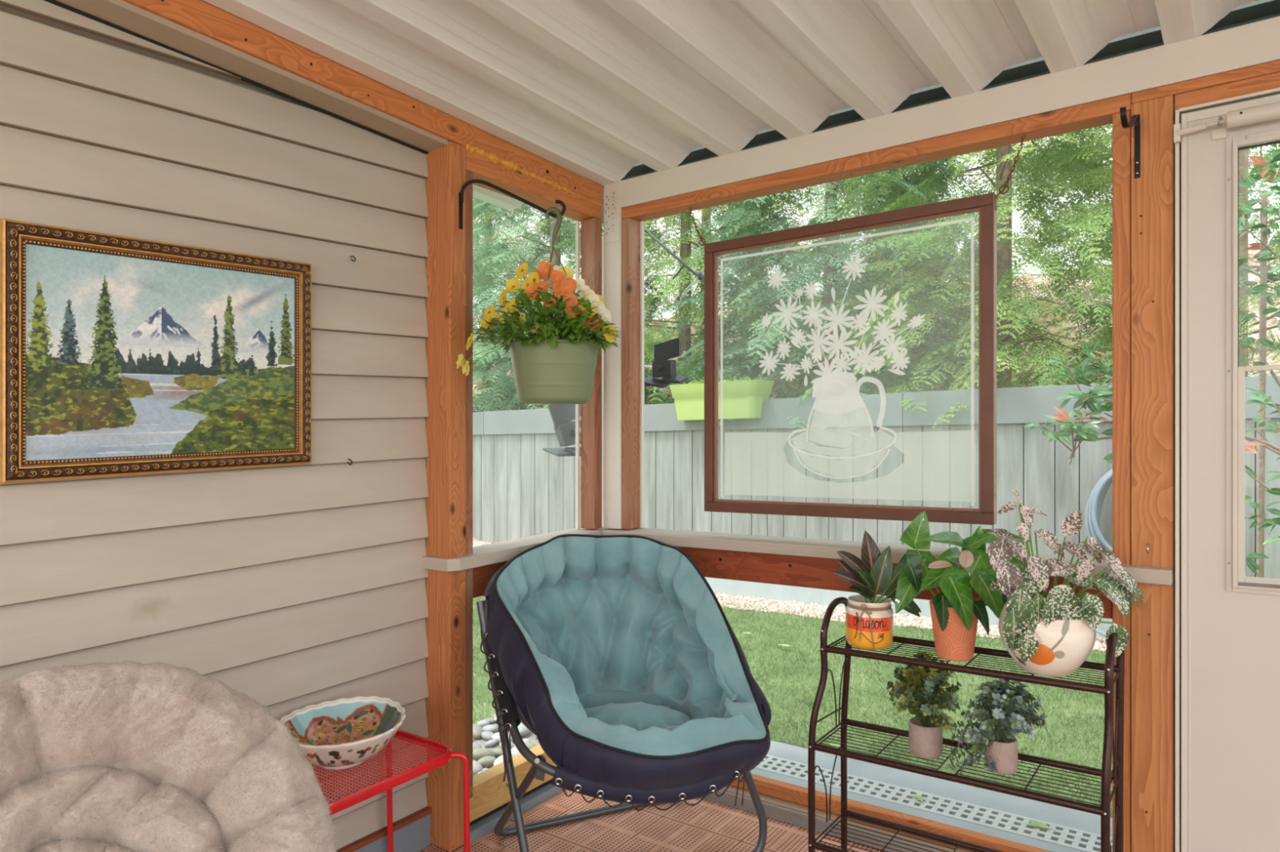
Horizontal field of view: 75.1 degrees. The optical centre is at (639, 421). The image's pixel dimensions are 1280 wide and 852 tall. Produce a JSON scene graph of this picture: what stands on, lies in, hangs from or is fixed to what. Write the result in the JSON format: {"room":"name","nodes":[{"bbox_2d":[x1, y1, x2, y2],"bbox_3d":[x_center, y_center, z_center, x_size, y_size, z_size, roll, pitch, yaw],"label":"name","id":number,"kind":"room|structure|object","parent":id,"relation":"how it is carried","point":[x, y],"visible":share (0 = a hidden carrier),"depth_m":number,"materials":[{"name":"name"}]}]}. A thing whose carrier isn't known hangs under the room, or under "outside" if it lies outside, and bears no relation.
{"room":"sunroom","nodes":[
{"label":"sunroom","id":0,"kind":"room"},
{"bbox_2d":[0,0,428,850],"bbox_3d":[-2.779,-0.053,0.053,0.192,3.151,6.871,0,0,37],"label":"wall","id":1,"kind":"structure","parent":0,"point":[292,588],"depth_m":2.22,"materials":[{"name":"beige paint"}]},
{"bbox_2d":[0,218,311,484],"bbox_3d":[-1.142,-0.157,2.055,0.036,0.576,0.719,0,0,37],"label":"painting","id":2,"kind":"object","parent":1,"relation":"attached to","point":[144,356],"visible":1,"depth_m":2.00,"materials":[{"name":"paint"}]},
{"bbox_2d":[44,0,448,154],"bbox_3d":[-2.274,-1.064,0.489,0.096,0.376,5.443,0,0,37],"label":"trim","id":3,"kind":"structure","parent":1,"relation":"attached to","point":[121,13],"depth_m":2.16,"materials":[{"name":"beige paint"}]},
{"bbox_2d":[122,0,602,205],"bbox_3d":[-2.048,-1.086,0.796,0.126,0.489,6.206,0,0,37],"label":"trim","id":4,"kind":"structure","parent":1,"relation":"attached to","point":[203,18],"depth_m":2.33,"materials":[{"name":"orange wood"}]},
{"bbox_2d":[337,806,431,851],"bbox_3d":[-2.314,1.305,0.519,0.040,0.115,5.443,0,0,37],"label":"trim","id":5,"kind":"structure","parent":1,"relation":"attached to","point":[418,815],"depth_m":2.55,"materials":[{"name":"brown wood"}]},
{"bbox_2d":[353,813,430,851],"bbox_3d":[-2.317,1.367,0.521,0.032,0.203,5.443,0,0,37],"label":"baseboard","id":6,"kind":"structure","parent":1,"relation":"attached to","point":[415,837],"depth_m":2.63,"materials":[{"name":"grey paint"}]},
{"bbox_2d":[426,141,466,851],"bbox_3d":[-0.629,0.238,2.699,0.118,2.259,0.067,0,0,37],"label":"wooden post","id":7,"kind":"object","parent":1,"relation":"attached to","point":[446,263],"depth_m":2.67,"materials":[{"name":"orange wood"}]},
{"bbox_2d":[466,170,472,799],"bbox_3d":[-0.598,0.205,2.742,0.100,2.058,0.038,0,0,37],"label":"trim","id":8,"kind":"structure","parent":1,"relation":"attached to","point":[468,175],"depth_m":2.72,"materials":[{"name":"brown wood"}]},
{"bbox_2d":[472,560,508,598],"bbox_3d":[-0.369,0.519,3.002,0.043,0.121,0.651,0,0,37],"label":"trim","id":9,"kind":"structure","parent":1,"relation":"attached to","point":[481,575],"depth_m":2.76,"materials":[{"name":"brown wood"}]},
{"bbox_2d":[422,528,601,571],"bbox_3d":[-0.429,0.447,2.944,0.155,0.056,0.735,0,0,37],"label":"trim","id":10,"kind":"structure","parent":1,"relation":"attached to","point":[504,551],"depth_m":2.77,"materials":[{"name":"white wood"}]},
{"bbox_2d":[458,179,565,229],"bbox_3d":[-0.407,-0.697,2.658,0.345,0.158,0.014,0,0,4],"label":"bracket","id":11,"kind":"object","parent":1,"relation":"attached to","point":[472,181],"visible":1,"depth_m":2.65,"materials":[{"name":"black metal"}]},
{"bbox_2d":[469,744,556,822],"bbox_3d":[-0.407,1.260,3.004,0.070,0.126,0.688,0,0,37],"label":"trim","id":12,"kind":"structure","parent":1,"relation":"attached to","point":[490,792],"depth_m":2.85,"materials":[{"name":"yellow wood"}]},
{"bbox_2d":[470,778,564,842],"bbox_3d":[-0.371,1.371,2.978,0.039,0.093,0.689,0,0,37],"label":"trim","id":13,"kind":"structure","parent":1,"relation":"attached to","point":[484,826],"depth_m":2.90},
{"bbox_2d":[466,150,601,222],"bbox_3d":[-0.394,-0.838,3.000,0.096,0.100,0.696,0,0,37],"label":"trim","id":14,"kind":"structure","parent":1,"relation":"attached to","point":[532,190],"depth_m":2.94,"materials":[{"name":"orange wood"}]},
{"bbox_2d":[466,144,601,206],"bbox_3d":[-0.357,-0.870,2.969,0.030,0.061,0.692,0,0,37],"label":"trim","id":15,"kind":"structure","parent":1,"relation":"attached to","point":[509,165],"depth_m":2.84,"materials":[{"name":"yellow wood"}]},
{"bbox_2d":[455,207,621,404],"bbox_3d":[-0.301,-0.371,2.650,0.470,0.627,0.472,0,0,-42],"label":"flower pot","id":16,"kind":"object","parent":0,"point":[555,364],"visible":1,"depth_m":2.55,"materials":[{"name":"green plastic"}]},
{"bbox_2d":[574,235,652,526],"bbox_3d":[-0.101,0.203,3.448,0.272,1.903,0.235,0,0,37],"label":"trim","id":17,"kind":"structure","parent":0,"point":[646,367],"depth_m":3.34,"materials":[{"name":"white paint"}]},
{"bbox_2d":[542,404,581,456],"bbox_3d":[-0.253,0.008,3.474,0.295,0.268,0.123,0,0,-44],"label":"security light","id":18,"kind":"object","parent":17,"relation":"attached to","point":[562,416],"visible":0.56,"depth_m":3.43,"materials":[{"name":"grey plastic"}]},
{"bbox_2d":[644,337,687,388],"bbox_3d":[0.087,-0.240,3.412,0.189,0.210,0.108,0,0,37],"label":"security light","id":19,"kind":"object","parent":17,"relation":"attached to","point":[664,368],"visible":0.97,"depth_m":3.41,"materials":[{"name":"black plastic"}]},
{"bbox_2d":[417,789,884,851],"bbox_3d":[-0.364,1.391,-0.462,4.320,0.275,6.200,0,0,37],"label":"floor","id":20,"kind":"structure","parent":0,"point":[707,826],"depth_m":2.73,"materials":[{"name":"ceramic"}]},
{"bbox_2d":[0,658,337,851],"bbox_3d":[-0.905,0.899,1.339,0.803,0.944,0.647,0,0,-34],"label":"chair","id":21,"kind":"object","parent":20,"relation":"on","point":[126,756],"visible":1,"depth_m":1.49,"materials":[{"name":"beige fabric"}]},
{"bbox_2d":[311,729,470,851],"bbox_3d":[-0.767,1.143,2.241,0.378,0.464,0.500,0,0,37],"label":"side table","id":22,"kind":"object","parent":20,"relation":"on","point":[387,784],"visible":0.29,"depth_m":2.26,"materials":[{"name":"red metal"}]},
{"bbox_2d":[280,696,405,769],"bbox_3d":[-0.808,0.857,2.253,0.332,0.122,0.335,0,0,-4],"label":"bowl","id":23,"kind":"object","parent":22,"relation":"on","point":[343,733],"visible":0.84,"depth_m":2.33,"materials":[{"name":"ceramic"}]},
{"bbox_2d":[475,533,771,851],"bbox_3d":[-0.055,0.868,2.579,0.875,0.952,0.774,0,0,-5],"label":"folding chair","id":24,"kind":"object","parent":20,"relation":"on","point":[624,663],"visible":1,"depth_m":2.60,"materials":[{"name":"blue fabric"}]},
{"bbox_2d":[496,536,765,755],"bbox_3d":[-0.055,0.682,2.561,0.679,0.581,0.766,0,0,-26],"label":"seat cushion","id":25,"kind":"object","parent":24,"relation":"on","point":[606,646],"depth_m":2.72,"materials":[{"name":"teal fabric"}]},
{"bbox_2d":[700,789,943,851],"bbox_3d":[1.551,1.311,2.009,4.201,0.205,0.052,0,0,37],"label":"trim","id":26,"kind":"structure","parent":20,"relation":"on","point":[799,819],"depth_m":2.73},
{"bbox_2d":[721,785,973,851],"bbox_3d":[0.572,1.287,2.752,1.743,0.046,0.048,0,0,37],"label":"trim","id":27,"kind":"structure","parent":26,"relation":"on","point":[790,805],"depth_m":2.67,"materials":[{"name":"brown wood"}]},
{"bbox_2d":[730,773,1053,851],"bbox_3d":[0.593,1.262,2.779,1.742,0.087,0.040,0,0,37],"label":"trim","id":28,"kind":"structure","parent":27,"relation":"on","point":[764,785],"depth_m":2.64,"materials":[{"name":"orange wood"}]},
{"bbox_2d":[1112,111,1130,851],"bbox_3d":[1.294,0.232,2.227,0.042,2.100,0.087,0,0,37],"label":"trim","id":29,"kind":"structure","parent":26,"relation":"on","point":[1121,136],"depth_m":2.19,"materials":[{"name":"orange wood"}]},
{"bbox_2d":[1130,95,1175,851],"bbox_3d":[1.348,0.236,2.184,0.094,2.143,0.094,0,0,37],"label":"wooden post","id":30,"kind":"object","parent":26,"relation":"on","point":[1153,195],"depth_m":2.14,"materials":[{"name":"brown wood"}]},
{"bbox_2d":[1120,106,1140,178],"bbox_3d":[1.238,-0.714,2.099,0.016,0.161,0.176,0,0,41],"label":"bracket","id":31,"kind":"object","parent":30,"relation":"attached to","point":[1135,120],"visible":1,"depth_m":2.16,"materials":[{"name":"black metal"}]},
{"bbox_2d":[1146,543,1149,554],"bbox_3d":[1.309,0.327,2.143,0.004,0.027,0.023,0,0,37],"label":"hook","id":32,"kind":"object","parent":30,"relation":"attached to","point":[1148,544],"visible":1,"depth_m":2.14,"materials":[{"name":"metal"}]},
{"bbox_2d":[808,596,1124,851],"bbox_3d":[0.855,0.918,2.246,0.762,0.826,0.256,0,0,37],"label":"rack","id":33,"kind":"object","parent":20,"relation":"on","point":[1107,776],"visible":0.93,"depth_m":2.22,"materials":[{"name":"brown metal"}]},
{"bbox_2d":[832,530,936,650],"bbox_3d":[0.699,0.476,2.370,0.298,0.328,0.145,0,0,11],"label":"planter","id":34,"kind":"object","parent":33,"relation":"on","point":[868,615],"visible":0.99,"depth_m":2.35,"materials":[{"name":"ceramic"}]},
{"bbox_2d":[845,595,893,649],"bbox_3d":[0.657,0.574,2.384,0.132,0.132,0.134,0,0,37],"label":"jar","id":35,"kind":"object","parent":34,"relation":"on","point":[868,620],"depth_m":2.33,"materials":[{"name":"orange"}]},
{"bbox_2d":[811,809,1004,851],"bbox_3d":[0.855,1.194,2.247,0.738,0.041,0.248,0,0,37],"label":"shelf","id":36,"kind":"object","parent":33,"relation":"attached to","point":[844,814],"depth_m":2.39,"materials":[{"name":"brown metal"}]},
{"bbox_2d":[886,651,962,759],"bbox_3d":[0.775,0.771,2.285,0.198,0.277,0.202,0,0,27],"label":"potted plant","id":37,"kind":"object","parent":33,"relation":"on","point":[919,692],"visible":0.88,"depth_m":2.25,"materials":[{"name":"plant"}]},
{"bbox_2d":[908,718,942,759],"bbox_3d":[0.784,0.867,2.284,0.088,0.085,0.088,0,0,37],"label":"pot","id":38,"kind":"object","parent":37,"relation":"on","point":[925,738],"depth_m":2.25,"materials":[{"name":"ceramic"}]},
{"bbox_2d":[897,511,1029,662],"bbox_3d":[0.870,0.439,2.228,0.358,0.391,0.162,0,0,2],"label":"terracotta pot","id":39,"kind":"object","parent":33,"relation":"on","point":[955,615],"visible":1,"depth_m":2.20,"materials":[{"name":"ceramic"}]},
{"bbox_2d":[811,719,1117,815],"bbox_3d":[0.855,0.914,2.247,0.738,0.041,0.248,0,0,37],"label":"shelf","id":40,"kind":"object","parent":33,"relation":"attached to","point":[1104,809],"depth_m":2.18,"materials":[{"name":"brown metal"}]},
{"bbox_2d":[823,635,1119,694],"bbox_3d":[0.874,0.640,2.252,0.719,0.040,0.215,0,0,37],"label":"shelf","id":41,"kind":"object","parent":33,"relation":"attached to","point":[1108,689],"depth_m":2.18,"materials":[{"name":"brown metal"}]},
{"bbox_2d":[947,678,1047,776],"bbox_3d":[0.930,0.796,2.150,0.233,0.271,0.186,0,0,-13],"label":"potted plant","id":42,"kind":"object","parent":33,"relation":"on","point":[1001,713],"visible":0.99,"depth_m":2.14,"materials":[{"name":"plant"}]},
{"bbox_2d":[984,737,1017,775],"bbox_3d":[0.940,0.864,2.168,0.080,0.082,0.080,0,0,37],"label":"pot","id":43,"kind":"object","parent":42,"relation":"on","point":[1001,755],"depth_m":2.13,"materials":[{"name":"ceramic"}]},
{"bbox_2d":[987,487,1144,676],"bbox_3d":[1.048,0.397,2.056,0.320,0.464,0.293,0,0,37],"label":"pot","id":44,"kind":"object","parent":33,"relation":"on","point":[1052,635],"visible":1,"depth_m":2.04,"materials":[{"name":"ceramic"}]},
{"bbox_2d":[201,0,1259,210],"bbox_3d":[-0.563,-1.205,-0.431,4.773,0.601,6.412,0,0,37],"label":"ceiling","id":45,"kind":"structure","parent":0,"point":[596,90],"depth_m":2.26,"materials":[{"name":"white metal"}]},
{"bbox_2d":[604,16,1279,208],"bbox_3d":[1.550,-0.921,1.999,4.190,0.205,0.035,0,0,37],"label":"beam","id":46,"kind":"structure","parent":45,"relation":"attached to","point":[1255,43],"depth_m":2.39,"materials":[{"name":"white paint"}]},
{"bbox_2d":[573,526,1173,585],"bbox_3d":[0.573,0.416,2.743,2.003,0.089,0.140,0,0,37],"label":"trim","id":47,"kind":"structure","parent":0,"point":[802,547],"depth_m":2.73,"materials":[{"name":"white wood"}]},
{"bbox_2d":[581,217,601,528],"bbox_3d":[-0.190,-0.187,3.252,0.071,1.206,0.044,0,0,37],"label":"trim","id":48,"kind":"structure","parent":47,"relation":"on","point":[591,228],"depth_m":3.23,"materials":[{"name":"brown wood"}]},
{"bbox_2d":[575,221,644,528],"bbox_3d":[0.555,-0.198,2.811,1.839,1.235,0.125,0,0,33],"label":"trim","id":49,"kind":"structure","parent":47,"relation":"on","point":[577,223],"depth_m":3.23,"materials":[{"name":"white paint"}]},
{"bbox_2d":[604,184,622,528],"bbox_3d":[-0.080,-0.248,3.251,0.085,1.324,0.106,0,0,37],"label":"trim","id":50,"kind":"structure","parent":47,"relation":"on","point":[612,211],"depth_m":3.21,"materials":[{"name":"white paint"}]},
{"bbox_2d":[622,217,639,529],"bbox_3d":[-0.032,-0.183,3.211,0.038,1.190,0.082,0,0,37],"label":"trim","id":51,"kind":"structure","parent":47,"relation":"on","point":[630,227],"depth_m":3.18,"materials":[{"name":"brown wood"}]},
{"bbox_2d":[674,546,1112,618],"bbox_3d":[0.569,0.490,2.747,1.742,0.153,0.040,0,0,37],"label":"trim","id":52,"kind":"structure","parent":47,"relation":"attached to","point":[766,568],"depth_m":2.79,"materials":[{"name":"brown wood"}]},
{"bbox_2d":[621,93,1132,221],"bbox_3d":[0.633,-0.819,2.719,1.692,0.086,0.090,0,0,37],"label":"trim","id":53,"kind":"structure","parent":0,"point":[1100,113],"depth_m":2.56,"materials":[{"name":"orange wood"}]},
{"bbox_2d":[688,206,706,246],"bbox_3d":[0.206,-0.713,3.016,0.076,0.159,0.011,0,0,37],"label":"chain","id":54,"kind":"object","parent":53,"relation":"hanging from","point":[692,217],"visible":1,"depth_m":3.01,"materials":[{"name":"metal"}]},
{"bbox_2d":[702,189,1004,524],"bbox_3d":[0.636,-0.174,2.696,1.026,0.990,0.034,0,0,37],"label":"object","id":55,"kind":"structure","parent":54,"relation":"hanging from","point":[940,465],"depth_m":2.66,"materials":[{"name":"brown paint"}]},
{"bbox_2d":[999,135,1026,194],"bbox_3d":[1.064,-0.737,2.377,0.073,0.167,0.011,0,0,37],"label":"chain","id":56,"kind":"object","parent":53,"relation":"hanging from","point":[1004,185],"visible":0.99,"depth_m":2.38,"materials":[{"name":"metal"}]},
{"bbox_2d":[1131,59,1279,112],"bbox_3d":[2.280,-0.856,1.491,2.414,0.128,0.092,0,0,37],"label":"trim","id":57,"kind":"structure","parent":0,"point":[1263,77],"depth_m":2.06,"materials":[{"name":"orange wood"}]},
{"bbox_2d":[584,0,1279,223],"bbox_3d":[1.579,-0.966,2.079,4.440,0.293,0.124,0,0,37],"label":"trim","id":58,"kind":"structure","parent":57,"relation":"attached to","point":[1261,10],"depth_m":2.42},
{"bbox_2d":[644,229,703,280],"bbox_3d":[0.089,-0.699,3.353,0.300,0.269,0.163,0,0,37],"label":"hook","id":59,"kind":"object","parent":58,"relation":"attached to","point":[700,275],"visible":0.89,"depth_m":3.39,"materials":[{"name":"grey metal"}]},
{"bbox_3d":[2.645,0.220,1.200,1.320,2.133,0.060,0,0,37],"label":"wall","id":60,"kind":"structure","parent":0,"visible":0},
{"bbox_2d":[1173,87,1279,851],"bbox_3d":[1.752,0.246,1.824,0.978,2.125,0.126,0,0,37],"label":"door","id":61,"kind":"structure","parent":60,"relation":"in","point":[1228,620],"depth_m":2.06,"materials":[{"name":"white paint"}]},
{"label":"outside","id":62,"kind":"structure","parent":0,"visible":0},
{"bbox_2d":[472,243,1279,412],"bbox_3d":[-1.028,-0.249,12.940,31.000,4.505,7.500,0,0,37],"label":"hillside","id":63,"kind":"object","parent":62,"point":[1273,322],"visible":0.01,"depth_m":10.52,"materials":[{"name":"green plant"}]},
{"bbox_2d":[472,200,550,412],"bbox_3d":[-2.441,-1.877,11.163,3.262,6.201,3.447,0,0,37],"label":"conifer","id":64,"kind":"object","parent":63,"relation":"on","point":[531,213],"visible":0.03,"depth_m":11.16,"materials":[{"name":"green plant"}]},
{"bbox_2d":[472,199,575,412],"bbox_3d":[-2.445,-3.308,13.656,4.612,7.333,4.103,0,0,37],"label":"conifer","id":65,"kind":"object","parent":63,"relation":"on","point":[535,225],"visible":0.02,"depth_m":13.70,"materials":[{"name":"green plant"}]},
{"bbox_2d":[472,197,678,412],"bbox_3d":[-0.993,-1.886,9.820,3.382,6.435,3.135,0,0,-27],"label":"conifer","id":66,"kind":"object","parent":63,"relation":"on","point":[499,356],"visible":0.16,"depth_m":9.52,"materials":[{"name":"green plant"}]},
{"bbox_2d":[512,187,839,408],"bbox_3d":[0.436,-1.914,8.911,3.547,6.201,3.270,0,0,42],"label":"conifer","id":67,"kind":"object","parent":63,"relation":"on","point":[685,223],"visible":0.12,"depth_m":8.34,"materials":[{"name":"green plant"}]},
{"bbox_2d":[570,185,849,403],"bbox_3d":[0.929,-3.771,11.640,4.488,8.015,4.167,0,0,-19],"label":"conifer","id":68,"kind":"object","parent":63,"relation":"on","point":[707,216],"visible":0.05,"depth_m":11.32,"materials":[{"name":"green plant"}]},
{"bbox_2d":[651,155,990,433],"bbox_3d":[1.708,-2.020,7.738,3.261,6.435,3.355,0,0,-21],"label":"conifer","id":69,"kind":"object","parent":63,"relation":"on","point":[831,254],"visible":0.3,"depth_m":7.35,"materials":[{"name":"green plant"}]},
{"bbox_2d":[758,134,1112,396],"bbox_3d":[3.382,-4.176,9.998,4.300,8.156,4.437,0,0,37],"label":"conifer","id":70,"kind":"object","parent":63,"relation":"on","point":[975,158],"visible":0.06,"depth_m":9.40,"materials":[{"name":"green plant"}]},
{"bbox_2d":[800,124,1259,428],"bbox_3d":[2.918,-1.899,6.742,3.270,6.223,3.281,0,0,11],"label":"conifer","id":71,"kind":"object","parent":63,"relation":"on","point":[1003,155],"visible":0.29,"depth_m":6.49,"materials":[{"name":"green plant"}]},
{"bbox_2d":[1012,123,1279,387],"bbox_3d":[4.323,-2.029,6.078,2.938,6.201,3.089,0,0,-35],"label":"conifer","id":72,"kind":"object","parent":63,"relation":"on","point":[1244,361],"visible":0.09,"depth_m":6.27,"materials":[{"name":"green plant"}]},
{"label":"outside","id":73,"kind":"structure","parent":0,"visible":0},
{"bbox_2d":[472,595,1112,817],"bbox_3d":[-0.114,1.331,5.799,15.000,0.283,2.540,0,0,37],"label":"lawn","id":74,"kind":"structure","parent":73,"point":[864,699],"depth_m":4.16,"materials":[{"name":"green plant"}]},
{"bbox_2d":[473,721,539,768],"bbox_3d":[-1.537,1.526,2.282,0.840,0.205,4.800,0,0,37],"label":"soil","id":75,"kind":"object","parent":74,"relation":"on","point":[530,735],"depth_m":3.78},
{"bbox_2d":[472,742,481,750],"bbox_3d":[-0.738,1.432,3.641,0.094,0.048,0.067,0,0,-28],"label":"rock","id":76,"kind":"object","parent":75,"relation":"on","point":[475,745],"visible":0.23,"depth_m":3.64,"materials":[{"name":"stone"}]},
{"bbox_2d":[472,760,482,776],"bbox_3d":[-0.703,1.427,3.431,0.123,0.062,0.090,0,0,36],"label":"rock","id":77,"kind":"object","parent":75,"relation":"on","point":[477,766],"visible":0.23,"depth_m":3.40,"materials":[{"name":"grey stone"}]},
{"bbox_2d":[472,724,483,739],"bbox_3d":[-0.762,1.431,3.845,0.078,0.055,0.106,0,0,-21],"label":"rock","id":78,"kind":"object","parent":75,"relation":"on","point":[477,730],"visible":0.6,"depth_m":3.81,"materials":[{"name":"grey stone"}]},
{"bbox_2d":[475,719,489,727],"bbox_3d":[-0.748,1.437,3.965,0.069,0.037,0.051,0,0,10],"label":"rock","id":79,"kind":"object","parent":75,"relation":"on","point":[482,723],"visible":0.79,"depth_m":3.95,"materials":[{"name":"stone"}]},
{"bbox_2d":[472,747,495,761],"bbox_3d":[-0.674,1.427,3.565,0.112,0.062,0.082,0,0,-30],"label":"rock","id":80,"kind":"object","parent":75,"relation":"on","point":[477,753],"visible":0.65,"depth_m":3.54,"materials":[{"name":"grey stone"}]},
{"bbox_2d":[477,755,496,768],"bbox_3d":[-0.644,1.431,3.503,0.068,0.044,0.091,0,0,35],"label":"rock","id":81,"kind":"object","parent":75,"relation":"on","point":[487,761],"visible":0.87,"depth_m":3.48,"materials":[{"name":"grey stone"}]},
{"bbox_2d":[480,731,493,740],"bbox_3d":[-0.693,1.436,3.804,0.069,0.037,0.053,0,0,1],"label":"rock","id":82,"kind":"object","parent":75,"relation":"on","point":[486,735],"visible":0.79,"depth_m":3.79,"materials":[{"name":"grey stone"}]},
{"bbox_2d":[482,724,497,733],"bbox_3d":[-0.703,1.434,3.876,0.084,0.045,0.065,0,0,-3],"label":"rock","id":83,"kind":"object","parent":75,"relation":"on","point":[492,728],"visible":0.63,"depth_m":3.86,"materials":[{"name":"grey stone"}]},
{"bbox_2d":[486,717,494,724],"bbox_3d":[-0.725,1.441,4.009,0.055,0.026,0.041,0,0,-36],"label":"rock","id":84,"kind":"object","parent":75,"relation":"on","point":[491,720],"visible":0.72,"depth_m":4.00,"materials":[{"name":"stone"}]},
{"bbox_2d":[484,739,497,747],"bbox_3d":[-0.666,1.438,3.720,0.059,0.032,0.044,0,0,-40],"label":"rock","id":85,"kind":"object","parent":75,"relation":"on","point":[489,744],"visible":1,"depth_m":3.70,"materials":[{"name":"grey stone"}]},
{"bbox_2d":[491,732,500,743],"bbox_3d":[-0.630,1.431,3.767,0.084,0.044,0.064,0,0,-8],"label":"rock","id":86,"kind":"object","parent":75,"relation":"on","point":[496,735],"visible":0.31,"depth_m":3.75,"materials":[{"name":"stone"}]},
{"bbox_2d":[492,748,502,756],"bbox_3d":[-0.613,1.435,3.606,0.068,0.034,0.049,0,0,16],"label":"rock","id":87,"kind":"object","parent":75,"relation":"on","point":[498,752],"visible":0.54,"depth_m":3.59,"materials":[{"name":"stone"}]},
{"bbox_2d":[493,753,516,766],"bbox_3d":[-0.554,1.423,3.470,0.122,0.062,0.089,0,0,-44],"label":"rock","id":88,"kind":"object","parent":75,"relation":"on","point":[500,759],"visible":0.18,"depth_m":3.45,"materials":[{"name":"white stone"}]},
{"bbox_2d":[499,742,513,748],"bbox_3d":[-0.588,1.430,3.680,0.062,0.044,0.084,0,0,-35],"label":"rock","id":89,"kind":"object","parent":75,"relation":"on","point":[512,744],"visible":0.18,"depth_m":3.66,"materials":[{"name":"stone"}]},
{"bbox_2d":[511,746,519,755],"bbox_3d":[-0.536,1.430,3.598,0.056,0.038,0.075,0,0,-16],"label":"rock","id":90,"kind":"object","parent":75,"relation":"on","point":[514,750],"visible":0.3,"depth_m":3.58,"materials":[{"name":"stone"}]},
{"bbox_2d":[517,723,529,736],"bbox_3d":[-0.545,1.424,3.853,0.080,0.054,0.109,0,0,8],"label":"rock","id":91,"kind":"object","parent":75,"relation":"on","point":[523,731],"visible":0.48,"depth_m":3.81,"materials":[{"name":"grey stone"}]},
{"bbox_2d":[522,738,530,742],"bbox_3d":[-0.511,1.435,3.725,0.039,0.027,0.054,0,0,20],"label":"rock","id":92,"kind":"object","parent":75,"relation":"on","point":[526,740],"visible":0.48,"depth_m":3.72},
{"bbox_2d":[524,742,537,749],"bbox_3d":[-0.483,1.429,3.652,0.075,0.040,0.056,0,0,-7],"label":"rock","id":93,"kind":"object","parent":75,"relation":"on","point":[530,745],"visible":0.42,"depth_m":3.64,"materials":[{"name":"stone"}]},
{"bbox_2d":[777,644,789,646],"bbox_3d":[0.894,1.372,5.104,0.063,0.009,0.091,0,0,-32],"label":"fallen leaf","id":94,"kind":"object","parent":74,"relation":"on","point":[783,645],"visible":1,"depth_m":5.11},
{"bbox_2d":[472,538,1106,643],"bbox_3d":[0.921,1.307,6.350,8.000,0.244,0.419,0,0,37],"label":"gravel bed","id":95,"kind":"object","parent":74,"relation":"on","point":[737,601],"visible":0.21,"depth_m":6.25,"materials":[{"name":"beige gravel"}]},
{"bbox_2d":[472,537,1106,652],"bbox_3d":[0.916,1.307,6.348,8.030,0.286,0.481,0,0,37],"label":"gravel","id":96,"kind":"object","parent":95,"relation":"on","point":[908,620],"visible":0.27,"depth_m":6.09,"materials":[{"name":"beige gravel"}]},
{"bbox_2d":[829,742,840,748],"bbox_3d":[0.842,1.373,3.518,0.063,0.009,0.091,0,0,-9],"label":"fallen leaf","id":97,"kind":"object","parent":74,"relation":"on","point":[831,744],"visible":0.38,"depth_m":3.53,"materials":[{"name":"plant"}]},
{"bbox_2d":[472,375,1279,638],"bbox_3d":[0.709,0.572,6.776,15.151,1.837,0.054,0,0,37],"label":"fence","id":98,"kind":"object","parent":74,"relation":"on","point":[521,489],"visible":0.15,"depth_m":6.33,"materials":[{"name":"white wood"}]},
{"bbox_2d":[668,375,774,420],"bbox_3d":[0.658,-0.194,6.776,0.828,0.366,0.360,0,0,37],"label":"planter","id":99,"kind":"object","parent":98,"relation":"hanging from","point":[741,398],"visible":0.72,"depth_m":6.58,"materials":[{"name":"green plastic"}]},
{"bbox_2d":[1083,468,1112,636],"bbox_3d":[2.970,0.665,4.929,0.628,1.339,0.250,0,0,26],"label":"garden hose","id":100,"kind":"object","parent":98,"relation":"hanging from","point":[1095,500],"visible":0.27,"depth_m":5.04,"materials":[{"name":"blue rubber"}]},
{"bbox_2d":[1239,146,1279,577],"bbox_3d":[2.763,-0.079,3.078,1.609,2.857,1.041,0,0,40],"label":"tree","id":101,"kind":"object","parent":74,"relation":"on","point":[1261,167],"visible":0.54,"depth_m":3.37,"materials":[{"name":"green plant"}]},
{"bbox_2d":[1022,337,1279,464],"bbox_3d":[2.050,-0.036,3.209,1.041,0.586,0.495,0,0,37],"label":"branch","id":102,"kind":"object","parent":101,"relation":"attached to","point":[1099,393],"visible":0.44,"depth_m":3.34,"materials":[{"name":"green plant"}]},
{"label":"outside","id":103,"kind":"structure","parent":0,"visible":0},
{"bbox_2d":[472,672,495,724],"bbox_3d":[-5.691,1.651,4.130,8.050,0.414,6.800,0,0,37],"label":"lawn","id":104,"kind":"structure","parent":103,"point":[478,681],"depth_m":4.36,"materials":[{"name":"green plant"}]},
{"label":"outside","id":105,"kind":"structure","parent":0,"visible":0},
{"bbox_2d":[750,740,1112,851],"bbox_3d":[2.482,1.415,1.835,6.100,0.279,0.705,0,0,37],"label":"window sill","id":106,"kind":"object","parent":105,"point":[1066,816],"depth_m":3.09,"materials":[{"name":"white metal"}]},
{"bbox_2d":[755,754,1112,851],"bbox_3d":[1.438,1.411,2.776,3.300,0.133,0.151,0,0,37],"label":"metal strip","id":107,"kind":"object","parent":106,"relation":"in","point":[1076,838],"visible":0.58,"depth_m":3.02,"materials":[{"name":"grey plastic"}]},
{"bbox_2d":[913,794,927,802],"bbox_3d":[1.038,1.392,3.078,0.046,0.006,0.066,0,0,8],"label":"fallen leaf","id":108,"kind":"object","parent":107,"relation":"on","point":[920,797],"visible":1,"depth_m":3.08,"materials":[{"name":"plant"}]},
{"bbox_2d":[1025,820,1053,828],"bbox_3d":[1.369,1.382,2.853,0.083,0.008,0.057,0,0,41],"label":"fallen leaf","id":109,"kind":"object","parent":107,"relation":"on","point":[1037,824],"visible":1,"depth_m":2.85,"materials":[{"name":"green plant"}]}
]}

